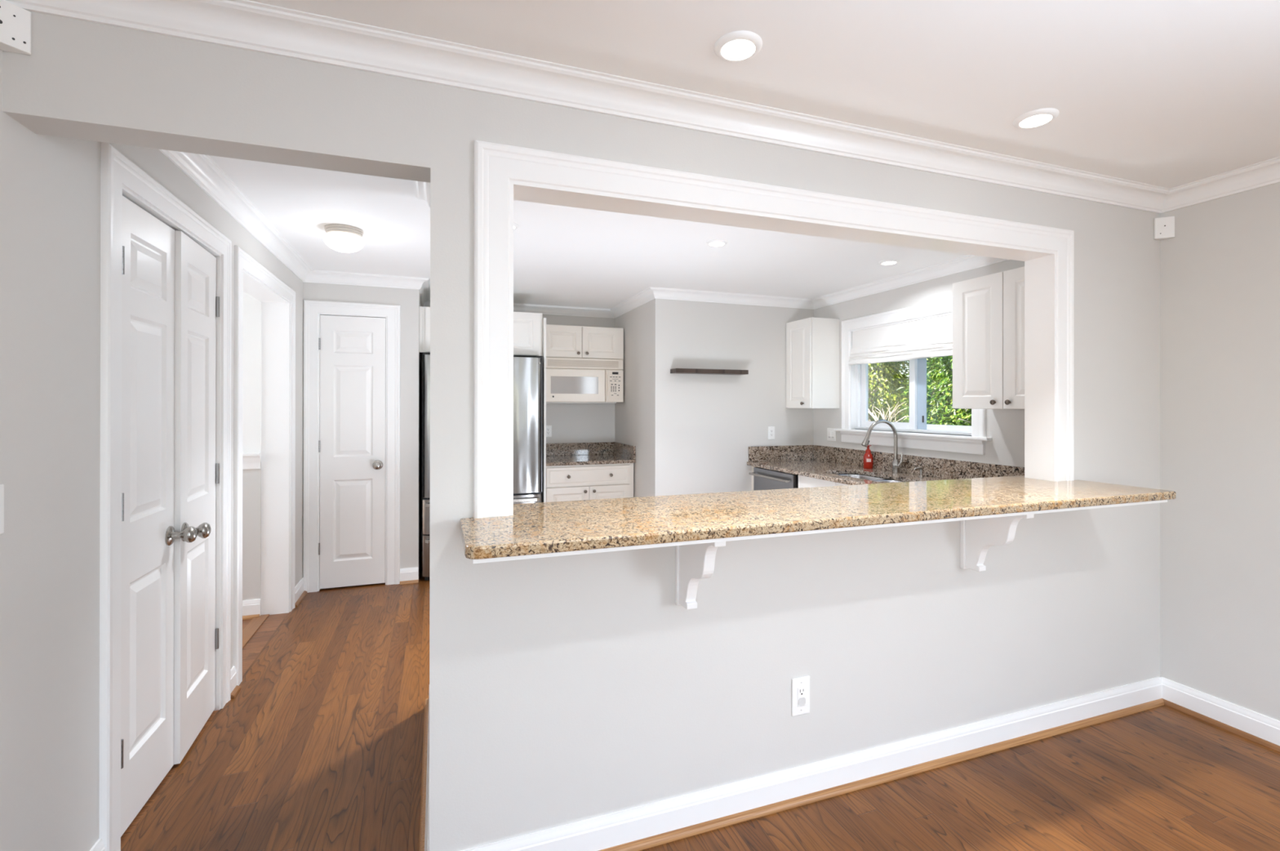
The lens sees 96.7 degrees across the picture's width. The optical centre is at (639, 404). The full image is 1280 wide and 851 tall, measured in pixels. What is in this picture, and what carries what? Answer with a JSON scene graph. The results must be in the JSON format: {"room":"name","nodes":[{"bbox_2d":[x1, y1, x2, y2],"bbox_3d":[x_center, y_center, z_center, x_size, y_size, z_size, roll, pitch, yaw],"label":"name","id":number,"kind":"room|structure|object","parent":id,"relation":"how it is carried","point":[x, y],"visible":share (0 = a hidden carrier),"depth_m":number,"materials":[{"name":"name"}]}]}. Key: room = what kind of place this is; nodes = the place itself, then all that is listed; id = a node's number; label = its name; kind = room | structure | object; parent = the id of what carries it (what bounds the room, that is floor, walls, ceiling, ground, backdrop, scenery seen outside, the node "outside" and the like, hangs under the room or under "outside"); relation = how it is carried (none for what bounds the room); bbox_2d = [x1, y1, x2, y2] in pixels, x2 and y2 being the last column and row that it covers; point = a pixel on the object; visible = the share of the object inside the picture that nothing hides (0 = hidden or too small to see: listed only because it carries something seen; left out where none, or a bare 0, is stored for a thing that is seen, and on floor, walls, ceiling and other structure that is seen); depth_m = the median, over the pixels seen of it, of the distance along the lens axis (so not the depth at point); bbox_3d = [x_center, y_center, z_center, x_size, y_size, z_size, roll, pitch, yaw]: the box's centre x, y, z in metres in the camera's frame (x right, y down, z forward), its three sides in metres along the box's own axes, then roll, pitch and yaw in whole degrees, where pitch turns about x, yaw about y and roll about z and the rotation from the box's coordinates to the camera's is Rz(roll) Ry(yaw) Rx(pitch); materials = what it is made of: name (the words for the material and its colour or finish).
{"room":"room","nodes":[
{"label":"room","id":0,"kind":"room"},
{"bbox_2d":[0,48,303,850],"bbox_3d":[-1.234,0.199,0.481,0.155,2.345,7.758,0,0,-20],"label":"wall","id":1,"kind":"structure","parent":0,"point":[50,185],"depth_m":1.46,"materials":[{"name":"paint"}]},
{"bbox_2d":[0,484,4,533],"bbox_3d":[-1.419,0.235,1.247,0.008,0.112,0.075,0,0,-20],"label":"light switch","id":2,"kind":"object","parent":1,"relation":"attached to","point":[2,486],"visible":1,"depth_m":1.27,"materials":[{"name":"white plastic"}]},
{"bbox_2d":[0,0,31,54],"bbox_3d":[-1.400,-0.842,1.264,0.053,0.096,0.057,0,0,-20],"label":"bracket","id":3,"kind":"object","parent":1,"relation":"attached to","point":[15,20],"visible":1,"depth_m":1.27,"materials":[{"name":"white plastic"}]},
{"bbox_2d":[89,837,105,850],"bbox_3d":[-0.717,1.314,-0.695,0.033,0.112,4.999,0,0,-20],"label":"baseboard","id":4,"kind":"structure","parent":1,"relation":"attached to","point":[99,845],"depth_m":1.64,"materials":[{"name":"paint"}]},
{"bbox_2d":[120,195,197,835],"bbox_3d":[-1.664,0.352,1.957,0.118,2.018,0.430,0,0,-20],"label":"door","id":5,"kind":"structure","parent":1,"relation":"in","point":[148,533],"depth_m":1.95,"materials":[{"name":"paint"}]},
{"bbox_2d":[98,142,231,850],"bbox_3d":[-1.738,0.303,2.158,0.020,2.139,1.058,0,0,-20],"label":"trim","id":6,"kind":"structure","parent":1,"relation":"attached to","point":[117,171],"depth_m":1.72,"materials":[{"name":"paint"}]},
{"bbox_2d":[173,230,219,764],"bbox_3d":[-1.802,0.352,2.370,0.118,2.018,0.432,0,0,-22],"label":"door","id":7,"kind":"structure","parent":1,"relation":"in","point":[197,304],"depth_m":2.30,"materials":[{"name":"paint"}]},
{"bbox_2d":[230,666,240,698],"bbox_3d":[-1.926,1.317,2.702,0.033,0.112,0.095,0,0,-20],"label":"baseboard","id":8,"kind":"structure","parent":1,"relation":"attached to","point":[235,688],"depth_m":2.71,"materials":[{"name":"paint"}]},
{"bbox_2d":[233,244,295,685],"bbox_3d":[-2.145,0.304,3.302,0.020,2.139,1.181,0,0,-20],"label":"door frame","id":9,"kind":"structure","parent":1,"relation":"attached to","point":[242,260],"depth_m":2.80,"materials":[{"name":"paint"}]},
{"bbox_2d":[243,269,289,614],"bbox_3d":[-2.226,0.348,3.273,0.159,2.052,0.995,0,0,-20],"label":"door frame","id":10,"kind":"structure","parent":1,"relation":"attached to","point":[275,308],"depth_m":3.73,"materials":[{"name":"paint"}]},
{"bbox_2d":[294,577,306,607],"bbox_3d":[-2.393,1.318,4.012,0.033,0.112,0.325,0,0,-20],"label":"baseboard","id":11,"kind":"structure","parent":1,"relation":"attached to","point":[300,593],"depth_m":4.00,"materials":[{"name":"paint"}]},
{"bbox_2d":[242,291,261,599],"bbox_3d":[-3.763,0.199,3.296,2.722,2.345,0.120,0,0,-20],"label":"wall","id":12,"kind":"structure","parent":0,"point":[251,378],"depth_m":3.68,"materials":[{"name":"white paint"}]},
{"bbox_2d":[242,598,260,619],"bbox_3d":[-3.692,1.316,3.240,2.622,0.112,0.033,0,0,-20],"label":"baseboard","id":13,"kind":"structure","parent":12,"relation":"attached to","point":[251,608],"depth_m":3.67,"materials":[{"name":"paint"}]},
{"bbox_2d":[242,453,260,469],"bbox_3d":[-3.691,0.365,3.242,2.622,0.100,0.030,0,0,-20],"label":"trim","id":14,"kind":"structure","parent":12,"relation":"attached to","point":[250,460],"depth_m":3.67,"materials":[{"name":"paint"}]},
{"bbox_2d":[242,613,269,648],"bbox_3d":[-2.293,1.371,3.248,0.080,0.006,0.971,0,0,-20],"label":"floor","id":15,"kind":"structure","parent":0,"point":[254,624],"depth_m":3.49,"materials":[{"name":"brown wood"}]},
{"bbox_2d":[302,281,422,575],"bbox_3d":[-2.327,0.203,4.728,0.944,2.345,0.977,0,0,-20],"label":"wall","id":16,"kind":"structure","parent":0,"point":[409,300],"depth_m":4.40,"materials":[{"name":"paint"}]},
{"bbox_2d":[302,299,400,592],"bbox_3d":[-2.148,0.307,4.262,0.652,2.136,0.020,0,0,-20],"label":"trim","id":17,"kind":"structure","parent":16,"relation":"attached to","point":[312,308],"depth_m":4.21,"materials":[{"name":"paint"}]},
{"bbox_2d":[318,315,386,588],"bbox_3d":[-2.148,0.351,4.252,0.450,2.020,0.118,0,0,-20],"label":"door","id":18,"kind":"structure","parent":16,"relation":"in","point":[352,442],"depth_m":4.28,"materials":[{"name":"paint"}]},
{"bbox_2d":[400,566,418,584],"bbox_3d":[-1.777,1.320,4.386,0.133,0.112,0.033,0,0,-20],"label":"baseboard","id":19,"kind":"structure","parent":16,"relation":"attached to","point":[410,575],"depth_m":4.39,"materials":[{"name":"paint"}]},
{"bbox_2d":[421,314,614,553],"bbox_3d":[-1.153,0.206,5.611,1.861,2.345,0.100,0,0,-20],"label":"wall","id":20,"kind":"structure","parent":0,"point":[570,422],"depth_m":5.75,"materials":[{"name":"paint"}]},
{"bbox_2d":[419,306,542,357],"bbox_3d":[-1.408,-0.589,5.010,0.970,0.362,0.861,0,0,-20],"label":"upper cabinet","id":21,"kind":"object","parent":20,"relation":"attached to","point":[527,326],"visible":0.24,"depth_m":4.74,"materials":[{"name":"paint"}]},
{"bbox_2d":[546,425,551,436],"bbox_3d":[-0.909,0.266,5.640,0.070,0.115,0.008,0,0,-20],"label":"wall outlet","id":22,"kind":"object","parent":20,"relation":"attached to","point":[548,428],"visible":0.9,"depth_m":5.64,"materials":[{"name":"white plastic"}]},
{"bbox_2d":[546,427,550,434],"bbox_3d":[-0.908,0.266,5.638,0.034,0.067,0.003,0,0,-20],"label":"receptacle","id":23,"kind":"object","parent":22,"relation":"attached to","point":[548,428],"depth_m":5.64,"materials":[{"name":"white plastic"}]},
{"bbox_2d":[546,441,613,455],"bbox_3d":[-0.664,0.449,5.720,0.864,0.123,0.020,0,0,-20],"label":"backsplash","id":24,"kind":"structure","parent":20,"relation":"attached to","point":[605,447],"depth_m":5.73,"materials":[{"name":"brown stone"}]},
{"bbox_2d":[546,324,623,359],"bbox_3d":[-0.609,-0.590,5.548,0.849,0.307,0.383,0,0,-20],"label":"upper cabinet","id":25,"kind":"object","parent":20,"relation":"attached to","point":[562,340],"visible":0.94,"depth_m":5.40,"materials":[{"name":"beige paint"}]},
{"bbox_2d":[546,357,622,403],"bbox_3d":[-0.579,-0.222,5.554,0.774,0.426,0.391,0,0,-20],"label":"microwave","id":26,"kind":"object","parent":25,"relation":"attached to","point":[568,380],"visible":0.9,"depth_m":5.40,"materials":[{"name":"beige plastic"}]},
{"bbox_2d":[2,11,1159,850],"bbox_3d":[0.310,0.203,2.486,4.099,2.345,1.100,0,0,-20],"label":"wall","id":27,"kind":"structure","parent":0,"point":[565,689],"depth_m":1.81,"materials":[{"name":"paint"}]},
{"bbox_2d":[159,149,1008,318],"bbox_3d":[-0.118,-0.929,3.899,4.236,0.078,3.822,0,0,-20],"label":"trim","id":28,"kind":"structure","parent":27,"relation":"attached to","point":[201,169],"depth_m":4.18,"materials":[{"name":"paint"}]},
{"bbox_2d":[4,0,1279,213],"bbox_3d":[1.268,-0.933,-0.198,4.099,0.078,4.600,0,0,-20],"label":"trim","id":29,"kind":"structure","parent":27,"relation":"attached to","point":[245,24],"depth_m":1.70,"materials":[{"name":"paint"}]},
{"bbox_2d":[675,541,725,608],"bbox_3d":[0.180,0.503,1.714,0.048,0.275,0.266,0,0,-20],"label":"corbel","id":30,"kind":"object","parent":27,"relation":"attached to","point":[694,562],"visible":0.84,"depth_m":1.75,"materials":[{"name":"paint"}]},
{"bbox_2d":[473,139,1074,518],"bbox_3d":[0.693,-0.211,2.028,2.469,1.070,0.020,0,0,-20],"label":"trim","id":31,"kind":"structure","parent":27,"relation":"attached to","point":[495,164],"depth_m":1.75,"materials":[{"name":"paint"}]},
{"bbox_2d":[509,179,1056,515],"bbox_3d":[0.670,-0.162,2.091,2.273,0.972,0.130,0,0,-20],"label":"trim","id":32,"kind":"structure","parent":27,"relation":"attached to","point":[1040,265],"depth_m":2.22,"materials":[{"name":"paint"}]},
{"bbox_2d":[418,675,1164,850],"bbox_3d":[0.719,1.320,2.631,3.228,0.112,1.166,0,0,-20],"label":"baseboard","id":33,"kind":"structure","parent":27,"relation":"attached to","point":[645,826],"depth_m":2.00,"materials":[{"name":"paint"}]},
{"bbox_2d":[791,675,809,715],"bbox_3d":[0.562,1.017,1.985,0.073,0.130,0.010,0,0,-20],"label":"wall outlet","id":34,"kind":"object","parent":27,"relation":"attached to","point":[801,685],"visible":1,"depth_m":1.98,"materials":[{"name":"white plastic"}]},
{"bbox_2d":[797,685,805,706],"bbox_3d":[0.563,1.017,1.984,0.034,0.067,0.003,0,0,-20],"label":"receptacle","id":35,"kind":"object","parent":34,"relation":"attached to","point":[801,689],"depth_m":1.98,"materials":[{"name":"white plastic"}]},
{"bbox_2d":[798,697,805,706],"bbox_3d":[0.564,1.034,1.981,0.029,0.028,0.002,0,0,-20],"label":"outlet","id":36,"kind":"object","parent":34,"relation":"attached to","point":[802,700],"depth_m":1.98,"materials":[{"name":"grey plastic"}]},
{"bbox_2d":[459,475,1176,563],"bbox_3d":[0.720,0.345,1.959,2.552,0.043,0.543,0,0,-20],"label":"countertop","id":37,"kind":"structure","parent":27,"relation":"attached to","point":[569,527],"depth_m":1.72,"materials":[{"name":"stone"}]},
{"bbox_2d":[960,513,1034,571],"bbox_3d":[1.324,0.505,2.121,0.048,0.275,0.266,0,0,-20],"label":"corbel","id":38,"kind":"object","parent":27,"relation":"attached to","point":[977,535],"visible":0.79,"depth_m":2.16,"materials":[{"name":"paint"}]},
{"bbox_2d":[120,553,1279,850],"bbox_3d":[-0.636,1.398,1.264,7.253,0.050,8.635,0,0,-20],"label":"floor","id":39,"kind":"structure","parent":0,"point":[319,746],"depth_m":2.07,"materials":[{"name":"brown wood"}]},
{"bbox_2d":[422,352,542,580],"bbox_3d":[-1.361,0.491,4.880,0.920,1.772,0.868,0,0,-20],"label":"refrigerator","id":40,"kind":"object","parent":39,"relation":"on","point":[527,371],"visible":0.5,"depth_m":4.62,"materials":[{"name":"silver metal"}]},
{"bbox_2d":[541,317,546,502],"bbox_3d":[-0.940,0.328,5.170,0.018,2.100,0.872,0,0,-20],"label":"end panel","id":41,"kind":"object","parent":39,"relation":"on","point":[544,357],"visible":0.25,"depth_m":4.76,"materials":[{"name":"paint"}]},
{"bbox_2d":[546,462,633,502],"bbox_3d":[-0.558,0.960,5.405,0.853,0.838,0.683,0,0,-20],"label":"base cabinet","id":42,"kind":"object","parent":39,"relation":"on","point":[600,481],"visible":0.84,"depth_m":5.11,"materials":[{"name":"beige paint"}]},
{"bbox_2d":[546,441,635,466],"bbox_3d":[-0.556,0.462,5.417,0.864,0.157,0.664,0,0,-20],"label":"countertop","id":43,"kind":"structure","parent":42,"relation":"on","point":[605,452],"depth_m":5.62,"materials":[{"name":"brown stone"}]},
{"bbox_2d":[751,466,755,490],"bbox_3d":[1.320,0.962,5.175,0.662,0.838,0.067,0,0,-20],"label":"cabinet end panel","id":44,"kind":"object","parent":39,"relation":"on","point":[752,466],"visible":0.02,"depth_m":5.07,"materials":[{"name":"beige paint"}]},
{"bbox_2d":[748,466,798,490],"bbox_3d":[1.367,0.963,4.834,0.686,0.834,0.592,0,0,-20],"label":"dishwasher","id":45,"kind":"object","parent":39,"relation":"on","point":[763,478],"visible":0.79,"depth_m":4.72,"materials":[{"name":"silver metal"}]},
{"bbox_2d":[795,474,798,488],"bbox_3d":[1.410,0.913,4.849,0.593,0.734,0.592,0,0,-20],"label":"tub","id":46,"kind":"object","parent":45,"relation":"in","point":[797,476],"depth_m":4.47,"materials":[{"name":"black plastic"}]},
{"bbox_2d":[798,475,848,488],"bbox_3d":[1.839,0.960,3.712,0.666,0.838,1.785,0,0,-20],"label":"base cabinet","id":47,"kind":"object","parent":39,"relation":"on","point":[803,481],"visible":0.02,"depth_m":4.25,"materials":[{"name":"paint"}]},
{"bbox_2d":[746,444,1024,484],"bbox_3d":[1.717,0.459,3.989,0.712,0.165,2.569,0,0,-20],"label":"countertop","id":48,"kind":"structure","parent":47,"relation":"on","point":[827,463],"depth_m":4.42,"materials":[{"name":"brown stone"}]},
{"bbox_2d":[863,444,872,468],"bbox_3d":[1.823,0.418,4.553,0.072,0.188,0.072,0,0,-20],"label":"soap bottle","id":49,"kind":"object","parent":48,"relation":"on","point":[868,456],"visible":0.88,"depth_m":4.53,"materials":[{"name":"red plastic"}]},
{"bbox_2d":[839,473,903,482],"bbox_3d":[1.638,0.628,4.086,0.348,0.173,0.693,0,0,-20],"label":"sink","id":50,"kind":"object","parent":48,"relation":"in","point":[854,475],"visible":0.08,"depth_m":4.31,"materials":[{"name":"silver metal"}]},
{"bbox_2d":[861,418,902,472],"bbox_3d":[1.790,0.311,4.205,0.342,0.400,0.092,0,0,-20],"label":"faucet","id":51,"kind":"object","parent":48,"relation":"on","point":[896,464],"visible":1,"depth_m":4.24,"materials":[{"name":"silver metal"}]},
{"bbox_2d":[913,466,924,476],"bbox_3d":[1.967,0.476,4.020,0.086,0.070,0.040,0,0,-20],"label":"soap dispenser","id":52,"kind":"object","parent":48,"relation":"on","point":[921,468],"visible":1,"depth_m":4.02,"materials":[{"name":"silver metal"}]},
{"bbox_2d":[614,298,813,497],"bbox_3d":[0.731,0.208,5.669,1.726,2.345,1.255,0,0,-20],"label":"wall","id":53,"kind":"structure","parent":0,"point":[691,433],"depth_m":5.01,"materials":[{"name":"paint"}]},
{"bbox_2d":[670,368,748,374],"bbox_3d":[0.598,-0.279,4.887,0.681,0.037,0.130,0,0,-20],"label":"floating shelf","id":54,"kind":"object","parent":53,"relation":"attached to","point":[679,371],"visible":1,"depth_m":4.83,"materials":[{"name":"brown wood"}]},
{"bbox_2d":[768,426,774,439],"bbox_3d":[1.192,0.259,5.162,0.070,0.117,0.008,0,0,-20],"label":"wall outlet","id":55,"kind":"object","parent":53,"relation":"attached to","point":[771,428],"visible":1,"depth_m":5.16,"materials":[{"name":"white plastic"}]},
{"bbox_2d":[769,429,773,436],"bbox_3d":[1.193,0.259,5.160,0.034,0.067,0.003,0,0,-20],"label":"receptacle","id":56,"kind":"object","parent":55,"relation":"attached to","point":[771,430],"depth_m":5.16,"materials":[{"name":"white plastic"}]},
{"bbox_2d":[208,0,1279,308],"bbox_3d":[-0.617,-1.012,1.220,7.253,0.080,8.735,0,0,-20],"label":"ceiling","id":57,"kind":"structure","parent":0,"point":[1169,94],"depth_m":1.77,"materials":[{"name":"paint"}]},
{"bbox_2d":[322,223,364,252],"bbox_3d":[-1.641,-0.908,3.160,0.210,0.124,0.210,0,0,-20],"label":"flush ceiling light","id":58,"kind":"object","parent":57,"relation":"attached to","point":[340,237],"visible":1,"depth_m":3.09,"materials":[{"name":"white glass"}]},
{"bbox_2d":[513,222,519,229],"bbox_3d":[-0.723,-0.963,3.083,0.130,0.012,0.130,0,0,-20],"label":"recessed light","id":59,"kind":"object","parent":57,"relation":"in","point":[515,225],"visible":0.2,"depth_m":3.07,"materials":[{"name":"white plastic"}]},
{"bbox_2d":[706,239,728,246],"bbox_3d":[0.460,-0.962,3.406,0.130,0.012,0.130,0,0,-20],"label":"recessed light","id":60,"kind":"object","parent":57,"relation":"in","point":[714,242],"visible":1,"depth_m":3.38,"materials":[{"name":"white plastic"}]},
{"bbox_2d":[714,30,762,62],"bbox_3d":[0.266,-0.964,1.544,0.130,0.012,0.130,0,0,-20],"label":"recessed light","id":61,"kind":"object","parent":57,"relation":"in","point":[740,46],"visible":1,"depth_m":1.53,"materials":[{"name":"white plastic"}]},
{"bbox_2d":[878,258,899,265],"bbox_3d":[1.685,-0.959,3.857,0.130,0.012,0.130,0,0,-20],"label":"recessed light","id":62,"kind":"object","parent":57,"relation":"in","point":[891,261],"visible":1,"depth_m":3.84,"materials":[{"name":"white plastic"}]},
{"bbox_2d":[1013,107,1059,128],"bbox_3d":[1.339,-0.962,1.927,0.130,0.012,0.130,0,0,-20],"label":"recessed light","id":63,"kind":"object","parent":57,"relation":"in","point":[1041,117],"visible":1,"depth_m":1.91,"materials":[{"name":"white plastic"}]},
{"bbox_2d":[813,259,1024,479],"bbox_3d":[2.135,0.207,4.088,0.140,2.345,2.666,0,0,-20],"label":"wall","id":64,"kind":"structure","parent":0,"point":[1006,427],"depth_m":4.08,"materials":[{"name":"paint"}]},
{"bbox_2d":[786,317,839,408],"bbox_3d":[1.526,-0.355,5.093,0.334,0.781,0.363,0,0,-20],"label":"upper cabinet","id":65,"kind":"object","parent":64,"relation":"attached to","point":[812,344],"visible":1,"depth_m":4.95,"materials":[{"name":"paint"}]},
{"bbox_2d":[826,427,835,440],"bbox_3d":[1.705,0.270,5.074,0.008,0.112,0.118,0,0,-20],"label":"light switch","id":66,"kind":"object","parent":64,"relation":"attached to","point":[831,433],"visible":0.96,"depth_m":5.07,"materials":[{"name":"white plastic"}]},
{"bbox_2d":[833,297,991,454],"bbox_3d":[2.029,-0.199,4.322,0.185,1.047,1.475,0,0,-20],"label":"window","id":67,"kind":"structure","parent":64,"relation":"in","point":[855,378],"depth_m":4.31,"materials":[{"name":"paint"}]},
{"bbox_2d":[848,313,952,364],"bbox_3d":[1.977,-0.474,4.290,0.056,0.300,1.144,0,0,-20],"label":"roman shade","id":68,"kind":"object","parent":67,"relation":"attached to","point":[931,337],"visible":0.91,"depth_m":4.28,"materials":[{"name":"fabric"}]},
{"bbox_2d":[813,444,1024,479],"bbox_3d":[2.046,0.444,4.095,0.020,0.135,2.548,0,0,-20],"label":"backsplash","id":69,"kind":"structure","parent":64,"relation":"attached to","point":[948,468],"depth_m":4.08,"materials":[{"name":"brown stone"}]},
{"bbox_2d":[952,266,1024,408],"bbox_3d":[2.172,-0.359,3.236,0.361,0.772,0.668,0,0,-20],"label":"upper cabinet","id":70,"kind":"object","parent":64,"relation":"attached to","point":[988,310],"visible":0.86,"depth_m":3.27,"materials":[{"name":"paint"}]},
{"bbox_2d":[1160,182,1279,720],"bbox_3d":[3.254,0.204,0.509,0.120,2.345,4.600,0,0,-20],"label":"wall","id":71,"kind":"structure","parent":0,"point":[1220,270],"depth_m":2.45,"materials":[{"name":"paint"}]},
{"bbox_2d":[1153,216,1174,239],"bbox_3d":[2.411,-0.812,2.620,0.053,0.096,0.057,0,0,-20],"label":"sensor","id":72,"kind":"object","parent":71,"relation":"attached to","point":[1163,227],"visible":1,"depth_m":2.62,"materials":[{"name":"white plastic"}]},
{"bbox_2d":[1160,676,1279,752],"bbox_3d":[3.180,1.321,0.481,0.033,0.112,4.600,0,0,-20],"label":"baseboard","id":73,"kind":"structure","parent":71,"relation":"attached to","point":[1257,727],"depth_m":2.43,"materials":[{"name":"paint"}]},
{"label":"outside","id":74,"kind":"structure","parent":0,"visible":0},
{"bbox_3d":[6.646,2.040,7.341,10.547,0.100,18.000,0,0,-20],"label":"ground","id":75,"kind":"structure","parent":74,"visible":0},
{"bbox_2d":[871,358,937,421],"bbox_3d":[5.392,-0.881,13.495,3.412,5.820,3.961,0,0,-32],"label":"leafy tree","id":76,"kind":"object","parent":75,"relation":"on","point":[905,371],"visible":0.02,"depth_m":12.55,"materials":[{"name":"green plant"}]},
{"bbox_2d":[867,356,944,422],"bbox_3d":[3.359,-0.049,8.584,2.304,4.095,3.046,0,0,42],"label":"leafy tree","id":77,"kind":"object","parent":75,"relation":"on","point":[887,369],"visible":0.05,"depth_m":8.14,"materials":[{"name":"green plant"}]},
{"bbox_2d":[894,355,971,426],"bbox_3d":[4.376,-0.075,6.992,2.512,4.145,2.163,0,0,-1],"label":"leafy tree","id":78,"kind":"object","parent":75,"relation":"on","point":[945,376],"visible":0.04,"depth_m":7.09,"materials":[{"name":"green plant"}]},
{"bbox_2d":[926,382,968,424],"bbox_3d":[6.791,-0.826,10.158,3.350,5.691,4.055,0,0,-20],"label":"leafy tree","id":79,"kind":"object","parent":75,"relation":"on","point":[931,410],"visible":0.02,"depth_m":10.64,"materials":[{"name":"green plant"}]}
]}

